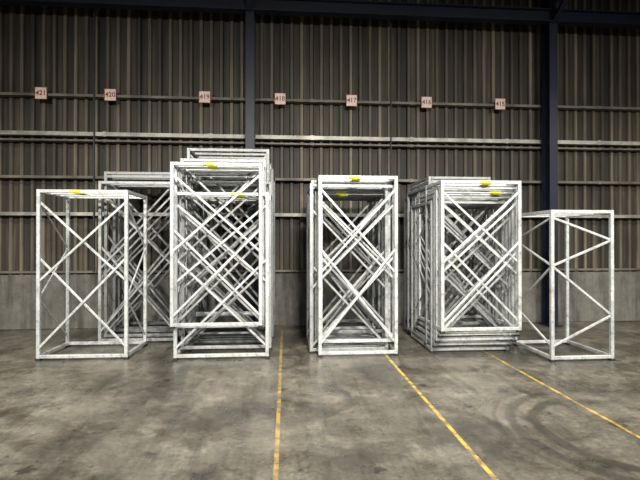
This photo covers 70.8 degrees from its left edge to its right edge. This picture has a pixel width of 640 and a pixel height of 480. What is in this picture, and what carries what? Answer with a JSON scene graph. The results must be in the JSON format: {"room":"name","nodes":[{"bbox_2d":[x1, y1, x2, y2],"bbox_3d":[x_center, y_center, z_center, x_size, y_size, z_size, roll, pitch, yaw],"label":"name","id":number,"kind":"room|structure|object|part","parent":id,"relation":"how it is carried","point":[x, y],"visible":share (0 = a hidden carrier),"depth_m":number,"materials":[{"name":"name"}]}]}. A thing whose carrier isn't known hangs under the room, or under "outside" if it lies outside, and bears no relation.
{"room":"warehouse interior","nodes":[
{"label":"warehouse interior","id":0,"kind":"room"},
{"bbox_2d":[0,0,639,274],"bbox_3d":[0.359,-3.362,8.707,26.025,8.000,0.042,0,0,-4],"label":"sheeting","id":1,"kind":"object","parent":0,"point":[138,52],"visible":0.66,"depth_m":8.67,"materials":[{"name":"grey metal"}]},
{"bbox_2d":[0,8,639,272],"bbox_3d":[0.354,-1.873,8.594,26.000,4.980,0.170,0,0,-4],"label":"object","id":2,"kind":"structure","parent":1,"relation":"attached to","point":[93,96],"depth_m":8.49,"materials":[{"name":"grey metal"}]},
{"bbox_2d":[35,87,46,98],"bbox_3d":[-5.024,-2.645,8.100,0.210,0.220,0.013,0,0,-4],"label":"number sign","id":3,"kind":"object","parent":2,"relation":"attached to","point":[40,92],"visible":1,"depth_m":8.10,"materials":[{"name":"white metal"}]},
{"bbox_2d":[104,88,115,100],"bbox_3d":[-3.817,-2.644,8.191,0.210,0.220,0.013,0,0,-4],"label":"number sign","id":4,"kind":"object","parent":2,"relation":"attached to","point":[109,94],"visible":1,"depth_m":8.19,"materials":[{"name":"white metal"}]},
{"bbox_2d":[199,91,210,102],"bbox_3d":[-2.132,-2.644,8.318,0.210,0.220,0.013,0,0,-4],"label":"number sign","id":5,"kind":"object","parent":2,"relation":"attached to","point":[204,96],"visible":1,"depth_m":8.32,"materials":[{"name":"white metal"}]},
{"bbox_3d":[-1.385,-1.888,8.390,17.524,4.950,0.025,0,0,-4],"label":"sag rod","id":6,"kind":"part","parent":2,"relation":"part of","materials":[{"name":"grey metal"}]},
{"bbox_2d":[275,93,285,104],"bbox_3d":[-0.746,-2.643,8.423,0.210,0.220,0.013,0,0,-4],"label":"number sign","id":7,"kind":"object","parent":2,"relation":"attached to","point":[280,98],"visible":1,"depth_m":8.42,"materials":[{"name":"white metal"}]},
{"bbox_2d":[346,94,356,106],"bbox_3d":[0.600,-2.643,8.524,0.210,0.220,0.013,0,0,-4],"label":"number sign","id":8,"kind":"object","parent":2,"relation":"attached to","point":[351,100],"visible":1,"depth_m":8.52,"materials":[{"name":"white metal"}]},
{"bbox_2d":[421,96,431,107],"bbox_3d":[2.046,-2.642,8.634,0.210,0.220,0.013,0,0,-4],"label":"number sign","id":9,"kind":"object","parent":2,"relation":"attached to","point":[426,102],"visible":1,"depth_m":8.63,"materials":[{"name":"white metal"}]},
{"bbox_2d":[495,98,505,109],"bbox_3d":[3.502,-2.642,8.744,0.210,0.220,0.013,0,0,-4],"label":"number sign","id":10,"kind":"object","parent":2,"relation":"attached to","point":[500,103],"visible":1,"depth_m":8.74,"materials":[{"name":"white metal"}]},
{"bbox_3d":[3.502,-2.642,8.746,0.210,0.220,0.008,0,0,-4],"label":"plate","id":11,"kind":"part","parent":10,"relation":"part of","materials":[{"name":"white metal"}]},
{"bbox_2d":[0,321,639,479],"bbox_3d":[0.963,1.677,0.517,26.000,0.150,16.900,0,0,-4],"label":"floor","id":12,"kind":"structure","parent":0,"point":[294,413],"depth_m":4.25,"materials":[{"name":"concrete"}]},
{"bbox_2d":[35,189,147,360],"bbox_3d":[-3.246,0.473,6.512,1.220,2.310,0.870,0,0,-4],"label":"steel frame","id":13,"kind":"object","parent":12,"relation":"on","point":[126,195],"visible":1,"depth_m":6.13,"materials":[{"name":"metal"}]},
{"bbox_2d":[98,171,187,342],"bbox_3d":[-2.854,0.263,7.649,1.360,2.740,1.106,0,0,-4],"label":"frames","id":14,"kind":"object","parent":12,"relation":"on","point":[129,181],"visible":0.56,"depth_m":7.29,"materials":[{"name":"metal"}]},
{"bbox_2d":[169,148,275,360],"bbox_3d":[-1.397,0.131,7.003,1.370,3.000,1.958,0,0,-4],"label":"frames","id":15,"kind":"object","parent":12,"relation":"on","point":[194,233],"visible":1,"depth_m":6.37,"materials":[{"name":"metal"}]},
{"bbox_3d":[-1.426,0.073,6.531,1.240,2.230,1.020,0,0,-4],"label":"braced frame","id":16,"kind":"part","parent":15,"relation":"part of","materials":[{"name":"metal"}]},
{"bbox_3d":[-1.432,0.099,6.741,1.260,2.300,1.020,0,0,-4],"label":"braced frame","id":17,"kind":"part","parent":15,"relation":"part of","materials":[{"name":"metal"}]},
{"bbox_3d":[-1.430,0.060,6.982,1.240,2.460,1.020,0,0,-4],"label":"braced frame","id":18,"kind":"part","parent":15,"relation":"part of","materials":[{"name":"metal"}]},
{"bbox_3d":[-1.357,0.460,6.860,1.280,2.220,1.020,0,0,-4],"label":"braced frame","id":19,"kind":"part","parent":15,"relation":"part of","materials":[{"name":"metal"}]},
{"bbox_3d":[-1.410,0.383,7.468,1.240,2.500,1.020,0,0,-5],"label":"braced frame","id":20,"kind":"part","parent":15,"relation":"part of","materials":[{"name":"metal"}]},
{"bbox_3d":[-1.408,-0.018,7.225,1.240,2.700,1.020,0,0,-4],"label":"braced frame","id":21,"kind":"part","parent":15,"relation":"part of","materials":[{"name":"metal"}]},
{"bbox_3d":[-1.364,0.381,7.111,1.240,2.500,1.020,0,0,-5],"label":"braced frame","id":22,"kind":"part","parent":15,"relation":"part of","materials":[{"name":"metal"}]},
{"bbox_3d":[-1.357,0.212,7.348,1.240,2.600,1.020,0,0,-4],"label":"braced frame","id":23,"kind":"part","parent":15,"relation":"part of","materials":[{"name":"metal"}]},
{"bbox_2d":[242,0,257,331],"bbox_3d":[-1.273,-1.864,8.231,0.260,7.000,0.370,0,0,-4],"label":"column shaft","id":24,"kind":"object","parent":12,"relation":"on","point":[249,16],"visible":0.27,"depth_m":8.10,"materials":[{"name":"blue paint"}]},
{"bbox_2d":[0,271,639,329],"bbox_3d":[0.340,1.138,8.771,26.000,1.000,0.250,0,0,-4],"label":"concrete plinth","id":25,"kind":"object","parent":12,"relation":"on","point":[17,292],"visible":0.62,"depth_m":8.57,"materials":[{"name":"grey concrete"}]},
{"bbox_2d":[306,175,398,356],"bbox_3d":[0.415,0.366,7.185,1.250,2.530,1.830,0,0,-4],"label":"frames","id":26,"kind":"object","parent":12,"relation":"on","point":[374,190],"visible":1,"depth_m":6.57,"materials":[{"name":"metal"}]},
{"bbox_3d":[0.358,0.383,7.467,1.140,2.420,1.020,0,0,-4],"label":"braced frame","id":27,"kind":"part","parent":26,"relation":"part of","materials":[{"name":"metal"}]},
{"bbox_3d":[0.412,0.383,7.588,1.140,2.300,1.020,0,0,-4],"label":"braced frame","id":28,"kind":"part","parent":26,"relation":"part of","materials":[{"name":"metal"}]},
{"bbox_3d":[0.442,0.302,7.359,1.140,2.300,1.020,0,0,-5],"label":"braced frame","id":29,"kind":"part","parent":26,"relation":"part of","materials":[{"name":"metal"}]},
{"bbox_2d":[403,176,522,352],"bbox_3d":[2.132,0.321,7.145,1.189,2.620,2.070,0,0,-4],"label":"frames","id":30,"kind":"object","parent":12,"relation":"on","point":[430,197],"visible":1,"depth_m":6.50,"materials":[{"name":"metal"}]},
{"bbox_3d":[2.110,0.433,7.644,1.140,2.400,1.070,0,0,-4],"label":"braced frame","id":31,"kind":"part","parent":30,"relation":"part of","materials":[{"name":"metal"}]},
{"bbox_3d":[2.134,0.223,7.531,1.020,2.420,1.070,0,0,-5],"label":"braced frame","id":32,"kind":"part","parent":30,"relation":"part of","materials":[{"name":"metal"}]},
{"bbox_3d":[2.135,0.212,7.409,1.080,2.240,1.070,0,0,-5],"label":"braced frame","id":33,"kind":"part","parent":30,"relation":"part of","materials":[{"name":"metal"}]},
{"bbox_3d":[2.097,0.382,7.282,1.140,2.380,1.070,0,0,-4],"label":"braced frame","id":34,"kind":"part","parent":30,"relation":"part of","materials":[{"name":"metal"}]},
{"bbox_3d":[2.151,0.271,7.161,1.140,2.200,1.070,0,0,-4],"label":"braced frame","id":35,"kind":"part","parent":30,"relation":"part of","materials":[{"name":"metal"}]},
{"bbox_2d":[538,0,561,326],"bbox_3d":[4.421,-1.862,8.661,0.260,7.000,0.370,0,0,-4],"label":"column shaft","id":36,"kind":"object","parent":12,"relation":"on","point":[549,34],"visible":0.76,"depth_m":8.69,"materials":[{"name":"blue paint"}]},
{"bbox_2d":[545,0,569,23],"bbox_3d":[4.959,-5.560,1.552,0.160,2.886,14.345,0,0,-4],"label":"rafter","id":37,"kind":"object","parent":36,"relation":"attached to","point":[563,4],"visible":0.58,"depth_m":8.35,"materials":[{"name":"blue paint"}]},
{"bbox_2d":[512,210,615,361],"bbox_3d":[3.479,0.614,6.522,0.910,2.030,1.020,0,0,-5],"label":"steel frame","id":38,"kind":"object","parent":12,"relation":"on","point":[552,214],"visible":0.85,"depth_m":6.06,"materials":[{"name":"metal"}]},
{"bbox_3d":[-6.927,-1.866,7.803,0.260,7.000,0.370,0,0,-4],"label":"column shaft","id":39,"kind":"object","parent":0,"visible":0},
{"bbox_2d":[0,0,639,28],"bbox_3d":[0.380,-4.244,8.261,26.000,0.240,0.180,0,0,-4],"label":"beam","id":40,"kind":"structure","parent":39,"relation":"attached to","point":[360,9],"depth_m":8.30,"materials":[{"name":"black metal"}]}
]}

